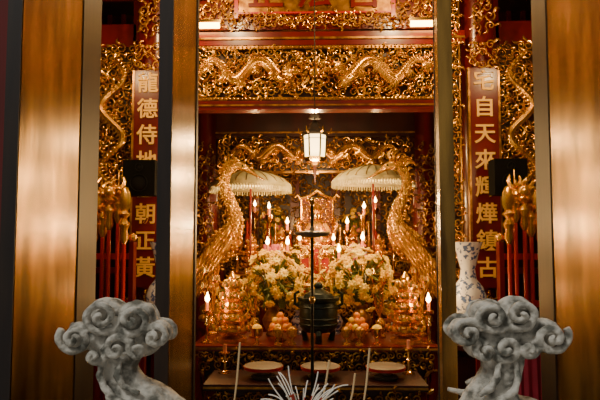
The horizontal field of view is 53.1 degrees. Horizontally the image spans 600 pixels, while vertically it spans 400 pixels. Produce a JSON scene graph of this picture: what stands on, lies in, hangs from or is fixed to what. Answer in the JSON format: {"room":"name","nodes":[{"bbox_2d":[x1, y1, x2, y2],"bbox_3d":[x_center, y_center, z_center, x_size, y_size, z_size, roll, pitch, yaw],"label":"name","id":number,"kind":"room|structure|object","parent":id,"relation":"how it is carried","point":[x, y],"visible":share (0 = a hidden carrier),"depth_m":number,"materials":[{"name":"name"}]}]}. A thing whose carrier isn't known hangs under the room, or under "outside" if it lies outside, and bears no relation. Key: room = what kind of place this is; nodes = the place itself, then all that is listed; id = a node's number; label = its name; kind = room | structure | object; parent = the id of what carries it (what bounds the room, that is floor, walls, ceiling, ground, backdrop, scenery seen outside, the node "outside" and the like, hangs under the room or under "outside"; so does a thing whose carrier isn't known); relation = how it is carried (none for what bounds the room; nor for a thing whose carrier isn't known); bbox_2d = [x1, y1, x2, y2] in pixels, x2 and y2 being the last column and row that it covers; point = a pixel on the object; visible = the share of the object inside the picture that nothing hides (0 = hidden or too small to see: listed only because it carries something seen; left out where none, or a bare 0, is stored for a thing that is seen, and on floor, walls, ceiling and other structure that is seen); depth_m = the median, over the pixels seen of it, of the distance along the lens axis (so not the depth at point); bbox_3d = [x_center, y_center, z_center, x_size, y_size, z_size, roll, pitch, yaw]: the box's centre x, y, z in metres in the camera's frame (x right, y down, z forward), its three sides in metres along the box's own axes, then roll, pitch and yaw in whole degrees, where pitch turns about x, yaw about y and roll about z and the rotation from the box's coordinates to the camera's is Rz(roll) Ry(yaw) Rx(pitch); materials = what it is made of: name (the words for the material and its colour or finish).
{"room":"house of worship","nodes":[
{"label":"house of worship","id":0,"kind":"room"},
{"bbox_2d":[0,0,7,224],"bbox_3d":[-2.728,-0.590,3.755,2.600,4.900,0.170,0,-4,1],"label":"wall","id":1,"kind":"structure","parent":0,"point":[3,3],"depth_m":3.68,"materials":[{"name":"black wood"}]},
{"bbox_2d":[0,0,93,399],"bbox_3d":[-1.313,0.091,3.164,0.067,3.460,0.886,0,-4,1],"label":"door","id":2,"kind":"structure","parent":1,"relation":"in","point":[45,196],"depth_m":3.04,"materials":[{"name":"red wood"}]},
{"bbox_2d":[84,0,101,399],"bbox_3d":[-1.360,0.135,3.725,0.135,3.450,0.180,0,-4,1],"label":"trim","id":3,"kind":"structure","parent":1,"relation":"attached to","point":[97,5],"depth_m":3.76,"materials":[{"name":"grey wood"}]},
{"bbox_2d":[102,0,530,15],"bbox_3d":[0.169,-2.869,7.000,8.240,0.100,6.670,0,-4,1],"label":"ceiling","id":4,"kind":"structure","parent":0,"point":[114,8],"depth_m":8.46,"materials":[{"name":"brown wood"}]},
{"bbox_2d":[298,0,331,182],"bbox_3d":[0.139,-1.530,5.719,0.317,2.750,0.276,0,-4,1],"label":"hanging lantern","id":5,"kind":"object","parent":4,"relation":"hanging from","point":[314,136],"visible":1,"depth_m":5.60,"materials":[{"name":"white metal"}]},
{"bbox_3d":[0.168,2.125,6.591,8.000,0.120,6.550,0,-4,1],"label":"floor","id":6,"kind":"structure","parent":0,"visible":0},
{"bbox_2d":[95,14,133,298],"bbox_3d":[-2.364,-0.253,8.568,1.938,4.900,0.144,0,-4,1],"label":"lattice screen","id":7,"kind":"object","parent":6,"relation":"on","point":[109,19],"visible":0.02,"depth_m":8.52,"materials":[{"name":"red wood"}]},
{"bbox_2d":[95,171,136,302],"bbox_3d":[-1.729,0.855,5.208,0.620,2.220,0.380,0,-4,1],"label":"rack","id":8,"kind":"object","parent":6,"relation":"on","point":[119,196],"visible":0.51,"depth_m":5.16,"materials":[{"name":"red paint"}]},
{"bbox_2d":[98,0,138,189],"bbox_3d":[-2.012,-0.405,6.394,0.660,4.900,0.205,0,-4,1],"label":"carving","id":9,"kind":"object","parent":6,"relation":"on","point":[118,41],"visible":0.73,"depth_m":6.42,"materials":[{"name":"gold wood"}]},
{"bbox_2d":[93,353,153,399],"bbox_3d":[-1.334,1.503,4.570,0.400,0.838,0.443,0,-4,1],"label":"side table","id":10,"kind":"object","parent":6,"relation":"on","point":[98,394],"visible":0.02,"depth_m":4.39,"materials":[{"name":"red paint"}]},
{"bbox_2d":[125,0,159,366],"bbox_3d":[-1.546,-0.414,6.267,0.431,4.900,0.466,0,-4,1],"label":"pillar","id":11,"kind":"structure","parent":6,"relation":"on","point":[149,10],"depth_m":6.10,"materials":[{"name":"red wood"}]},
{"bbox_2d":[123,160,156,196],"bbox_3d":[-1.496,-0.195,5.809,0.300,0.330,0.465,0,-4,1],"label":"loudspeaker","id":12,"kind":"object","parent":11,"relation":"attached to","point":[140,176],"visible":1,"depth_m":5.59,"materials":[{"name":"black plastic"}]},
{"bbox_2d":[135,203,154,223],"bbox_3d":[-1.555,0.135,6.024,0.195,0.206,0.012,0,-4,1],"label":"character","id":13,"kind":"object","parent":11,"relation":"attached to","point":[145,212],"visible":1,"depth_m":6.02,"materials":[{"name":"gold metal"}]},
{"bbox_2d":[136,257,154,276],"bbox_3d":[-1.550,0.668,5.987,0.210,0.205,0.012,0,-4,1],"label":"character","id":14,"kind":"object","parent":11,"relation":"attached to","point":[143,264],"visible":0.88,"depth_m":5.98,"materials":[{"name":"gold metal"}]},
{"bbox_2d":[136,231,154,248],"bbox_3d":[-1.550,0.404,6.005,0.199,0.178,0.012,0,-4,1],"label":"character","id":15,"kind":"object","parent":11,"relation":"attached to","point":[145,233],"visible":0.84,"depth_m":6.00,"materials":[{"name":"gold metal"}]},
{"bbox_2d":[137,124,156,143],"bbox_3d":[-1.553,-0.666,6.080,0.209,0.203,0.012,0,-4,1],"label":"character","id":16,"kind":"object","parent":11,"relation":"attached to","point":[140,131],"visible":1,"depth_m":6.08,"materials":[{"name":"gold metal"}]},
{"bbox_2d":[137,98,157,117],"bbox_3d":[-1.551,-0.933,6.098,0.209,0.205,0.012,0,-4,1],"label":"character","id":17,"kind":"object","parent":11,"relation":"attached to","point":[148,109],"visible":1,"depth_m":6.09,"materials":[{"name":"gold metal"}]},
{"bbox_2d":[138,72,157,91],"bbox_3d":[-1.549,-1.200,6.117,0.205,0.205,0.012,0,-4,1],"label":"character","id":18,"kind":"object","parent":11,"relation":"attached to","point":[145,79],"visible":1,"depth_m":6.11,"materials":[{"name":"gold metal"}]},
{"bbox_2d":[146,242,155,376],"bbox_3d":[-1.234,1.181,5.413,0.370,1.600,0.370,0,-4,1],"label":"floor vase","id":19,"kind":"object","parent":6,"relation":"on","point":[150,295],"visible":0.11,"depth_m":5.33,"materials":[{"name":"white ceramic"}]},
{"bbox_2d":[196,113,217,341],"bbox_3d":[-1.293,-0.268,8.354,0.448,4.900,0.448,0,-4,1],"label":"pillar","id":20,"kind":"structure","parent":6,"relation":"on","point":[207,212],"depth_m":8.20,"materials":[{"name":"red paint"}]},
{"bbox_2d":[196,150,264,383],"bbox_3d":[-0.817,0.750,6.287,0.688,2.582,0.576,-3,-5,38],"label":"statue","id":21,"kind":"object","parent":6,"relation":"on","point":[222,245],"visible":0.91,"depth_m":6.26,"materials":[{"name":"gold metal"}]},
{"bbox_2d":[209,164,291,331],"bbox_3d":[-0.615,0.833,7.398,1.030,2.570,1.030,0,-4,1],"label":"parasol","id":22,"kind":"object","parent":6,"relation":"on","point":[240,181],"visible":0.73,"depth_m":7.20,"materials":[{"name":"fabric"}]},
{"bbox_2d":[294,198,329,399],"bbox_3d":[0.085,0.936,4.144,0.280,1.910,0.280,0,-4,1],"label":"stand","id":23,"kind":"object","parent":6,"relation":"on","point":[311,233],"visible":1,"depth_m":4.14,"materials":[{"name":"brown metal"}]},
{"bbox_2d":[217,137,412,250],"bbox_3d":[0.252,0.563,9.497,3.738,3.402,0.288,0,-4,1],"label":"wall","id":24,"kind":"structure","parent":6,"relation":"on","point":[302,185],"depth_m":9.57,"materials":[{"name":"red wood"}]},
{"bbox_2d":[219,252,411,291],"bbox_3d":[0.224,1.492,8.905,2.840,1.476,0.780,0,-4,1],"label":"altar table","id":25,"kind":"object","parent":6,"relation":"on","point":[401,266],"visible":0.03,"depth_m":8.61,"materials":[{"name":"red paint"}]},
{"bbox_2d":[260,208,286,244],"bbox_3d":[-0.387,0.451,9.061,0.461,0.664,0.372,0,-4,1],"label":"flower vase","id":26,"kind":"object","parent":25,"relation":"on","point":[277,219],"visible":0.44,"depth_m":9.05,"materials":[{"name":"gold ceramic"}]},
{"bbox_2d":[238,220,391,251],"bbox_3d":[0.218,0.513,8.720,2.719,0.492,0.179,0,-4,1],"label":"vessels","id":27,"kind":"object","parent":25,"relation":"on","point":[340,239],"visible":0.23,"depth_m":8.70,"materials":[{"name":"red paint"}]},
{"bbox_2d":[342,208,370,243],"bbox_3d":[0.845,0.452,9.014,0.459,0.656,0.357,0,-4,1],"label":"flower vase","id":28,"kind":"object","parent":25,"relation":"on","point":[352,213],"visible":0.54,"depth_m":8.98,"materials":[{"name":"gold ceramic"}]},
{"bbox_2d":[259,296,371,331],"bbox_3d":[0.170,1.571,6.720,1.240,1.017,0.669,0,-4,1],"label":"altar table","id":29,"kind":"object","parent":6,"relation":"on","point":[347,312],"visible":0.09,"depth_m":6.45,"materials":[{"name":"red paint"}]},
{"bbox_2d":[281,243,309,284],"bbox_3d":[-0.032,0.791,6.947,0.424,0.591,0.335,-1,-4,14],"label":"flower vase","id":30,"kind":"object","parent":29,"relation":"on","point":[304,249],"visible":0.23,"depth_m":6.93,"materials":[{"name":"white ceramic"}]},
{"bbox_2d":[298,251,310,295],"bbox_3d":[0.052,0.808,6.612,0.159,0.511,0.097,0,-4,1],"label":"tablet","id":31,"kind":"object","parent":29,"relation":"on","point":[303,258],"visible":0.38,"depth_m":6.61,"materials":[{"name":"red paint"}]},
{"bbox_2d":[308,242,321,282],"bbox_3d":[0.165,0.765,6.713,0.159,0.611,0.097,0,-4,1],"label":"tablet","id":32,"kind":"object","parent":29,"relation":"on","point":[316,251],"visible":0.41,"depth_m":6.71,"materials":[{"name":"red paint"}]},
{"bbox_2d":[318,251,330,290],"bbox_3d":[0.273,0.807,6.607,0.159,0.511,0.097,0,-4,1],"label":"tablet","id":33,"kind":"object","parent":29,"relation":"on","point":[324,261],"visible":0.49,"depth_m":6.60,"materials":[{"name":"red paint"}]},
{"bbox_2d":[320,243,348,280],"bbox_3d":[0.395,0.793,6.933,0.422,0.585,0.333,0,-4,1],"label":"flower vase","id":34,"kind":"object","parent":29,"relation":"on","point":[330,250],"visible":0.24,"depth_m":6.92,"materials":[{"name":"white ceramic"}]},
{"bbox_2d":[229,271,401,331],"bbox_3d":[0.201,1.561,7.958,2.240,1.208,0.700,0,-4,1],"label":"altar table","id":35,"kind":"object","parent":6,"relation":"on","point":[242,275],"visible":0.04,"depth_m":7.67,"materials":[{"name":"red paint"}]},
{"bbox_2d":[240,234,261,271],"bbox_3d":[-0.650,0.705,7.989,0.301,0.508,0.296,0,-4,1],"label":"stand","id":36,"kind":"object","parent":35,"relation":"on","point":[254,247],"visible":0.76,"depth_m":7.93,"materials":[{"name":"gold metal"}]},
{"bbox_2d":[276,227,293,259],"bbox_3d":[-0.247,0.666,8.109,0.363,0.602,0.247,0,-4,1],"label":"statue","id":37,"kind":"object","parent":35,"relation":"on","point":[281,237],"visible":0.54,"depth_m":8.06,"materials":[{"name":"red paint"}]},
{"bbox_2d":[294,189,339,260],"bbox_3d":[0.231,0.402,8.058,0.634,1.122,0.361,0,-4,1],"label":"throne","id":38,"kind":"object","parent":35,"relation":"on","point":[324,219],"visible":0.59,"depth_m":8.16,"materials":[{"name":"gold paint"}]},
{"bbox_2d":[360,203,368,244],"bbox_3d":[0.835,0.482,7.787,0.144,0.924,0.140,0,-4,1],"label":"candlestick","id":39,"kind":"object","parent":35,"relation":"on","point":[364,217],"visible":0.6,"depth_m":7.78,"materials":[{"name":"gold metal"}]},
{"bbox_2d":[368,234,390,272],"bbox_3d":[1.049,0.702,7.947,0.301,0.508,0.296,0,-4,1],"label":"stand","id":40,"kind":"object","parent":35,"relation":"on","point":[379,247],"visible":0.56,"depth_m":7.89,"materials":[{"name":"gold metal"}]},
{"bbox_2d":[203,370,428,399],"bbox_3d":[0.117,1.645,4.585,1.680,0.582,0.520,0,-4,1],"label":"table","id":41,"kind":"object","parent":6,"relation":"on","point":[217,386],"visible":0.8,"depth_m":4.39,"materials":[{"name":"red wood"}]},
{"bbox_2d":[218,344,231,373],"bbox_3d":[-0.599,1.266,4.790,0.108,0.223,0.105,0,-4,1],"label":"candlestick","id":42,"kind":"object","parent":41,"relation":"on","point":[225,352],"visible":1,"depth_m":4.78,"materials":[{"name":"gold metal"}]},
{"bbox_2d":[243,361,282,379],"bbox_3d":[-0.283,1.317,4.628,0.308,0.098,0.308,0,-4,1],"label":"tray","id":43,"kind":"object","parent":41,"relation":"on","point":[262,369],"visible":1,"depth_m":4.56,"materials":[{"name":"brown"}]},
{"bbox_2d":[300,361,339,379],"bbox_3d":[0.157,1.316,4.617,0.308,0.098,0.308,0,-4,1],"label":"tray","id":44,"kind":"object","parent":41,"relation":"on","point":[320,366],"visible":0.84,"depth_m":4.56,"materials":[{"name":"brown"}]},
{"bbox_2d":[366,362,405,380],"bbox_3d":[0.657,1.315,4.604,0.308,0.098,0.308,0,-4,1],"label":"tray","id":45,"kind":"object","parent":41,"relation":"on","point":[384,370],"visible":0.98,"depth_m":4.54,"materials":[{"name":"brown"}]},
{"bbox_2d":[402,340,415,374],"bbox_3d":[0.861,1.243,4.755,0.108,0.263,0.105,0,-4,1],"label":"candlestick","id":46,"kind":"object","parent":41,"relation":"on","point":[408,349],"visible":1,"depth_m":4.74,"materials":[{"name":"gold metal"}]},
{"bbox_2d":[195,332,437,399],"bbox_3d":[0.138,1.621,5.438,2.140,0.743,0.820,0,-4,1],"label":"altar table","id":47,"kind":"object","parent":6,"relation":"on","point":[424,357],"visible":0.48,"depth_m":5.09,"materials":[{"name":"red paint"}]},
{"bbox_2d":[200,292,213,342],"bbox_3d":[-0.817,1.031,5.283,0.120,0.440,0.117,0,-4,1],"label":"candlestick","id":48,"kind":"object","parent":47,"relation":"on","point":[206,311],"visible":1,"depth_m":5.27,"materials":[{"name":"gold metal"}]},
{"bbox_2d":[200,267,220,335],"bbox_3d":[-0.858,0.964,5.720,0.181,0.635,0.196,0,-4,1],"label":"stand","id":49,"kind":"object","parent":47,"relation":"on","point":[214,279],"visible":0.89,"depth_m":5.69,"materials":[{"name":"gold metal"}]},
{"bbox_2d":[211,271,251,343],"bbox_3d":[-0.606,0.944,5.344,0.367,0.622,0.362,0,-4,1],"label":"stand","id":50,"kind":"object","parent":47,"relation":"on","point":[232,319],"visible":1,"depth_m":5.26,"materials":[{"name":"gold metal"}]},
{"bbox_2d":[215,275,253,314],"bbox_3d":[-0.608,0.998,5.775,0.428,0.574,0.324,0,-4,1],"label":"flower vase","id":51,"kind":"object","parent":47,"relation":"on","point":[245,298],"visible":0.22,"depth_m":5.78,"materials":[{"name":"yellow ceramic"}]},
{"bbox_2d":[242,268,262,337],"bbox_3d":[-0.442,0.954,5.580,0.181,0.635,0.196,0,-4,1],"label":"stand","id":52,"kind":"object","parent":47,"relation":"on","point":[257,279],"visible":0.8,"depth_m":5.55,"materials":[{"name":"gold metal"}]},
{"bbox_2d":[251,324,262,344],"bbox_3d":[-0.370,1.155,5.163,0.110,0.176,0.110,0,-4,1],"label":"cup","id":53,"kind":"object","parent":47,"relation":"on","point":[256,329],"visible":1,"depth_m":5.13,"materials":[{"name":"gold metal"}]},
{"bbox_2d":[241,249,305,336],"bbox_3d":[-0.248,0.870,5.674,0.612,0.816,0.459,1,-4,-9],"label":"flower vase","id":54,"kind":"object","parent":47,"relation":"on","point":[272,295],"visible":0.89,"depth_m":5.61,"materials":[{"name":"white plant"}]},
{"bbox_2d":[272,326,283,344],"bbox_3d":[-0.190,1.163,5.158,0.100,0.160,0.100,0,-4,1],"label":"cup","id":55,"kind":"object","parent":47,"relation":"on","point":[277,331],"visible":1,"depth_m":5.13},
{"bbox_2d":[267,312,291,341],"bbox_3d":[-0.175,1.128,5.360,0.240,0.257,0.240,0,-4,1],"label":"fruit plate","id":56,"kind":"object","parent":47,"relation":"on","point":[280,321],"visible":0.72,"depth_m":5.32,"materials":[{"name":"orange"}]},
{"bbox_2d":[286,326,297,344],"bbox_3d":[-0.070,1.162,5.155,0.100,0.160,0.100,0,-4,1],"label":"cup","id":57,"kind":"object","parent":47,"relation":"on","point":[291,332],"visible":1,"depth_m":5.13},
{"bbox_2d":[278,264,322,334],"bbox_3d":[0.004,0.952,5.781,0.444,0.667,0.387,2,-5,-29],"label":"flower vase","id":58,"kind":"object","parent":47,"relation":"on","point":[295,321],"visible":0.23,"depth_m":5.73,"materials":[{"name":"blue ceramic"}]},
{"bbox_2d":[293,282,343,343],"bbox_3d":[0.165,0.997,5.341,0.377,0.533,0.377,3,-5,-36],"label":"incense burner","id":59,"kind":"object","parent":47,"relation":"on","point":[325,305],"visible":0.94,"depth_m":5.22,"materials":[{"name":"brown metal"}]},
{"bbox_2d":[310,264,354,334],"bbox_3d":[0.341,0.948,5.783,0.470,0.675,0.371,1,-4,-11],"label":"flower vase","id":60,"kind":"object","parent":47,"relation":"on","point":[339,320],"visible":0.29,"depth_m":5.73,"materials":[{"name":"blue ceramic"}]},
{"bbox_2d":[341,326,351,345],"bbox_3d":[0.400,1.162,5.143,0.100,0.160,0.100,0,-4,1],"label":"cup","id":61,"kind":"object","parent":47,"relation":"on","point":[346,331],"visible":1,"depth_m":5.11,"materials":[{"name":"metal"}]},
{"bbox_2d":[345,312,369,341],"bbox_3d":[0.505,1.127,5.343,0.240,0.257,0.240,0,-4,1],"label":"fruit plate","id":62,"kind":"object","parent":47,"relation":"on","point":[357,320],"visible":0.83,"depth_m":5.31,"materials":[{"name":"orange"}]},
{"bbox_2d":[325,243,393,336],"bbox_3d":[0.559,0.843,5.661,0.649,0.868,0.484,0,-4,1],"label":"flower vase","id":63,"kind":"object","parent":47,"relation":"on","point":[358,284],"visible":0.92,"depth_m":5.58,"materials":[{"name":"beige plant"}]},
{"bbox_2d":[354,326,364,345],"bbox_3d":[0.510,1.161,5.140,0.100,0.160,0.100,0,-4,1],"label":"cup","id":64,"kind":"object","parent":47,"relation":"on","point":[359,332],"visible":1,"depth_m":5.11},
{"bbox_2d":[371,324,382,345],"bbox_3d":[0.660,1.153,5.137,0.110,0.176,0.110,0,-4,1],"label":"cup","id":65,"kind":"object","parent":47,"relation":"on","point":[376,330],"visible":1,"depth_m":5.11,"materials":[{"name":"gold metal"}]},
{"bbox_2d":[369,268,387,338],"bbox_3d":[0.718,0.952,5.551,0.181,0.635,0.196,0,-4,1],"label":"stand","id":66,"kind":"object","parent":47,"relation":"on","point":[379,321],"visible":0.8,"depth_m":5.52,"materials":[{"name":"gold metal"}]},
{"bbox_2d":[375,279,421,334],"bbox_3d":[0.926,1.004,5.747,0.442,0.559,0.294,1,-4,-8],"label":"flower vase","id":67,"kind":"object","parent":47,"relation":"on","point":[385,305],"visible":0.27,"depth_m":5.70,"materials":[{"name":"blue ceramic"}]},
{"bbox_2d":[385,271,426,344],"bbox_3d":[0.934,0.942,5.306,0.367,0.622,0.362,0,-4,1],"label":"stand","id":68,"kind":"object","parent":47,"relation":"on","point":[404,319],"visible":1,"depth_m":5.22,"materials":[{"name":"gold metal"}]},
{"bbox_2d":[408,268,428,335],"bbox_3d":[1.121,0.960,5.671,0.181,0.635,0.196,0,-4,1],"label":"stand","id":69,"kind":"object","parent":47,"relation":"on","point":[423,279],"visible":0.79,"depth_m":5.65,"materials":[{"name":"gold metal"}]},
{"bbox_2d":[422,293,435,343],"bbox_3d":[1.123,1.028,5.235,0.120,0.440,0.117,0,-4,1],"label":"candlestick","id":70,"kind":"object","parent":47,"relation":"on","point":[428,312],"visible":1,"depth_m":5.22,"materials":[{"name":"gold metal"}]},
{"bbox_2d":[331,159,414,325],"bbox_3d":[0.905,0.800,7.362,1.030,2.630,1.030,0,-4,1],"label":"parasol","id":71,"kind":"object","parent":6,"relation":"on","point":[356,176],"visible":0.8,"depth_m":7.20,"materials":[{"name":"fabric"}]},
{"bbox_2d":[366,149,436,394],"bbox_3d":[1.132,0.743,6.239,0.688,2.589,0.576,3,-5,-35],"label":"statue","id":72,"kind":"object","parent":6,"relation":"on","point":[406,242],"visible":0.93,"depth_m":6.22,"materials":[{"name":"gold metal"}]},
{"bbox_2d":[412,112,436,343],"bbox_3d":[1.706,-0.273,8.279,0.448,4.900,0.448,0,-4,1],"label":"pillar","id":73,"kind":"structure","parent":6,"relation":"on","point":[424,220],"depth_m":8.12,"materials":[{"name":"red paint"}]},
{"bbox_2d":[213,133,419,211],"bbox_3d":[0.217,-0.378,8.019,2.782,1.113,0.207,0,-4,1],"label":"frieze","id":74,"kind":"object","parent":73,"relation":"attached to","point":[272,155],"visible":0.7,"depth_m":8.04,"materials":[{"name":"gold wood"}]},
{"bbox_2d":[451,0,467,281],"bbox_3d":[1.535,-0.139,6.015,0.309,4.316,0.146,0,-4,1],"label":"post","id":75,"kind":"object","parent":6,"relation":"on","point":[456,73],"visible":0.34,"depth_m":6.02,"materials":[{"name":"wood"}]},
{"bbox_2d":[455,242,486,399],"bbox_3d":[1.506,1.176,5.345,0.370,1.600,0.370,0,-4,1],"label":"floor vase","id":76,"kind":"object","parent":6,"relation":"on","point":[468,288],"visible":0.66,"depth_m":5.27,"materials":[{"name":"white ceramic"}]},
{"bbox_2d":[460,0,503,300],"bbox_3d":[1.853,-0.420,6.182,0.431,4.900,0.466,0,-4,1],"label":"pillar","id":77,"kind":"structure","parent":6,"relation":"on","point":[477,54],"depth_m":6.03,"materials":[{"name":"red wood"}]},
{"bbox_2d":[476,176,488,195],"bbox_3d":[1.847,-0.136,5.958,0.206,0.204,0.012,0,-4,1],"label":"character","id":78,"kind":"object","parent":77,"relation":"attached to","point":[479,183],"visible":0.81,"depth_m":5.95,"materials":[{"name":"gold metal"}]},
{"bbox_2d":[474,70,493,89],"bbox_3d":[1.848,-1.208,6.033,0.198,0.203,0.012,0,-4,1],"label":"character","id":79,"kind":"object","parent":77,"relation":"attached to","point":[482,82],"visible":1,"depth_m":6.03,"materials":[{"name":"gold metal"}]},
{"bbox_2d":[477,96,492,116],"bbox_3d":[1.850,-0.939,6.014,0.154,0.205,0.012,0,-4,1],"label":"character","id":80,"kind":"object","parent":77,"relation":"attached to","point":[490,109],"visible":1,"depth_m":6.01,"materials":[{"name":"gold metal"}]},
{"bbox_2d":[475,124,494,142],"bbox_3d":[1.850,-0.663,5.995,0.210,0.188,0.012,0,-4,1],"label":"character","id":81,"kind":"object","parent":77,"relation":"attached to","point":[484,126],"visible":1,"depth_m":5.99,"materials":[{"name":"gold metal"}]},
{"bbox_2d":[476,149,494,169],"bbox_3d":[1.849,-0.405,5.976,0.210,0.204,0.012,0,-4,1],"label":"character","id":82,"kind":"object","parent":77,"relation":"attached to","point":[485,153],"visible":0.79,"depth_m":5.97,"materials":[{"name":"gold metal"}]},
{"bbox_2d":[476,230,496,250],"bbox_3d":[1.847,0.396,5.921,0.207,0.209,0.012,0,-4,1],"label":"character","id":83,"kind":"object","parent":77,"relation":"attached to","point":[490,233],"visible":0.79,"depth_m":5.92,"materials":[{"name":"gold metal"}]},
{"bbox_2d":[476,203,497,222],"bbox_3d":[1.848,0.130,5.939,0.208,0.206,0.012,0,-4,1],"label":"character","id":84,"kind":"object","parent":77,"relation":"attached to","point":[480,209],"visible":1,"depth_m":5.93,"materials":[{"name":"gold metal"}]},
{"bbox_2d":[478,257,495,277],"bbox_3d":[1.849,0.662,5.902,0.198,0.204,0.012,0,-4,1],"label":"character","id":85,"kind":"object","parent":77,"relation":"attached to","point":[487,261],"visible":0.95,"depth_m":5.89,"materials":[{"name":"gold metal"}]},
{"bbox_2d":[488,158,527,195],"bbox_3d":[1.943,-0.201,5.724,0.300,0.330,0.465,0,-4,1],"label":"loudspeaker","id":86,"kind":"object","parent":77,"relation":"attached to","point":[499,170],"visible":0.69,"depth_m":5.51,"materials":[{"name":"black plastic"}]},
{"bbox_2d":[434,11,539,317],"bbox_3d":[2.785,-0.262,8.440,1.938,4.900,0.144,0,-4,1],"label":"lattice screen","id":87,"kind":"object","parent":6,"relation":"on","point":[508,15],"visible":0.02,"depth_m":8.39,"materials":[{"name":"red wood"}]},
{"bbox_2d":[475,353,541,399],"bbox_3d":[1.565,1.498,4.497,0.400,0.838,0.443,0,-4,1],"label":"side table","id":88,"kind":"object","parent":6,"relation":"on","point":[530,385],"visible":0.09,"depth_m":4.32,"materials":[{"name":"red paint"}]},
{"bbox_2d":[493,0,535,189],"bbox_3d":[2.317,-0.412,6.286,0.660,4.900,0.205,0,-4,1],"label":"carving","id":89,"kind":"object","parent":6,"relation":"on","point":[514,60],"visible":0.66,"depth_m":6.32,"materials":[{"name":"gold wood"}]},
{"bbox_2d":[495,169,538,306],"bbox_3d":[1.989,0.849,5.115,0.620,2.220,0.380,0,-4,1],"label":"rack","id":90,"kind":"object","parent":6,"relation":"on","point":[515,194],"visible":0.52,"depth_m":5.08,"materials":[{"name":"red paint"}]},
{"bbox_3d":[-1.224,-0.134,6.084,0.309,4.316,0.146,0,-4,1],"label":"post","id":91,"kind":"object","parent":6,"relation":"on","visible":0},
{"bbox_2d":[198,100,433,112],"bbox_3d":[0.150,-0.951,6.107,2.540,0.090,0.185,0,-4,1],"label":"crossbeam","id":92,"kind":"object","parent":91,"relation":"attached to","point":[297,106],"visible":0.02,"depth_m":6.04,"materials":[{"name":"red paint"}]},
{"bbox_2d":[198,42,433,100],"bbox_3d":[0.155,-1.296,6.080,2.634,0.628,0.207,0,-4,1],"label":"frieze","id":93,"kind":"object","parent":92,"relation":"on","point":[342,72],"visible":0.98,"depth_m":6.08,"materials":[{"name":"gold wood"}]},
{"bbox_2d":[199,30,464,45],"bbox_3d":[0.151,-1.644,6.170,3.040,0.140,0.155,0,-4,1],"label":"crossbeam","id":94,"kind":"object","parent":91,"relation":"attached to","point":[419,37],"visible":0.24,"depth_m":6.11,"materials":[{"name":"red paint"}]},
{"bbox_2d":[199,0,432,31],"bbox_3d":[0.147,-2.092,6.177,2.671,0.776,0.164,0,-4,1],"label":"name plaque","id":95,"kind":"object","parent":94,"relation":"on","point":[235,15],"visible":0.84,"depth_m":6.14,"materials":[{"name":"red paint"}]},
{"bbox_2d":[199,19,221,28],"bbox_3d":[-1.012,-1.768,6.085,0.440,0.083,0.120,0,-4,1],"label":"lamp","id":96,"kind":"object","parent":95,"relation":"attached to","point":[203,23],"visible":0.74,"depth_m":6.03,"materials":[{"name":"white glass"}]},
{"bbox_2d":[408,17,453,26],"bbox_3d":[1.307,-1.772,6.027,0.440,0.083,0.120,0,-4,1],"label":"lamp","id":97,"kind":"object","parent":95,"relation":"attached to","point":[414,21],"visible":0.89,"depth_m":5.97,"materials":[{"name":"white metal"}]},
{"bbox_3d":[2.910,-0.599,3.614,2.600,4.900,0.170,0,-4,1],"label":"wall","id":98,"kind":"structure","parent":0,"visible":0},
{"bbox_2d":[531,0,552,399],"bbox_3d":[1.544,0.130,3.652,0.135,3.450,0.180,0,-4,1],"label":"trim","id":99,"kind":"structure","parent":98,"relation":"attached to","point":[536,5],"depth_m":3.67,"materials":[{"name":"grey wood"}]},
{"bbox_2d":[542,0,599,399],"bbox_3d":[1.479,0.086,3.095,0.067,3.460,0.886,0,-4,1],"label":"door","id":100,"kind":"structure","parent":98,"relation":"in","point":[570,28],"depth_m":3.17,"materials":[{"name":"red wood"}]},
{"bbox_3d":[0.091,-2.313,3.830,3.040,1.450,0.120,0,-4,1],"label":"lintel","id":101,"kind":"object","parent":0,"visible":0},
{"bbox_2d":[154,0,199,399],"bbox_3d":[-0.656,0.097,3.252,0.067,3.460,0.676,0,-4,1],"label":"door","id":102,"kind":"structure","parent":101,"relation":"attached to","point":[177,157],"depth_m":3.12,"materials":[{"name":"red wood"}]},
{"bbox_2d":[432,0,457,399],"bbox_3d":[0.764,0.092,3.179,0.067,3.460,0.756,-1,-4,11],"label":"door","id":103,"kind":"structure","parent":101,"relation":"attached to","point":[441,9],"depth_m":2.84,"materials":[{"name":"red wood"}]},
{"bbox_3d":[0.201,-2.032,8.219,2.900,1.400,0.080,0,-4,1],"label":"wall panel","id":104,"kind":"object","parent":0,"visible":0},
{"bbox_2d":[215,112,414,137],"bbox_3d":[0.201,-1.095,8.134,2.680,0.480,0.120,0,-4,1],"label":"ceiling","id":105,"kind":"structure","parent":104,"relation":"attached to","point":[241,125],"depth_m":8.09,"materials":[{"name":"red wood"}]},
{"label":"outside","id":106,"kind":"structure","parent":0,"visible":0},
{"bbox_3d":[-0.019,1.602,-0.889,14.000,0.120,8.450,0,-4,1],"label":"ground","id":107,"kind":"structure","parent":106,"visible":0},
{"bbox_3d":[0.055,1.291,2.124,2.300,0.960,0.520,0,-4,1],"label":"altar table","id":108,"kind":"object","parent":107,"relation":"on","visible":0},
{"bbox_2d":[54,297,185,399],"bbox_3d":[-0.649,0.604,2.221,0.479,0.484,0.283,0,-4,1],"label":"sculpture","id":109,"kind":"object","parent":108,"relation":"on","point":[117,334],"visible":1,"depth_m":2.15,"materials":[{"name":"stone"}]},
{"bbox_2d":[261,366,347,399],"bbox_3d":[-0.002,0.722,2.212,0.246,0.188,0.277,-3,-5,41],"label":"incense sticks","id":110,"kind":"object","parent":108,"relation":"on","point":[317,397],"visible":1,"depth_m":2.22,"materials":[{"name":"white wood"}]},
{"bbox_2d":[443,295,572,399],"bbox_3d":[0.745,0.599,2.186,0.448,0.499,0.303,0,-4,1],"label":"sculpture","id":111,"kind":"object","parent":108,"relation":"on","point":[501,334],"visible":1,"depth_m":2.12,"materials":[{"name":"stone"}]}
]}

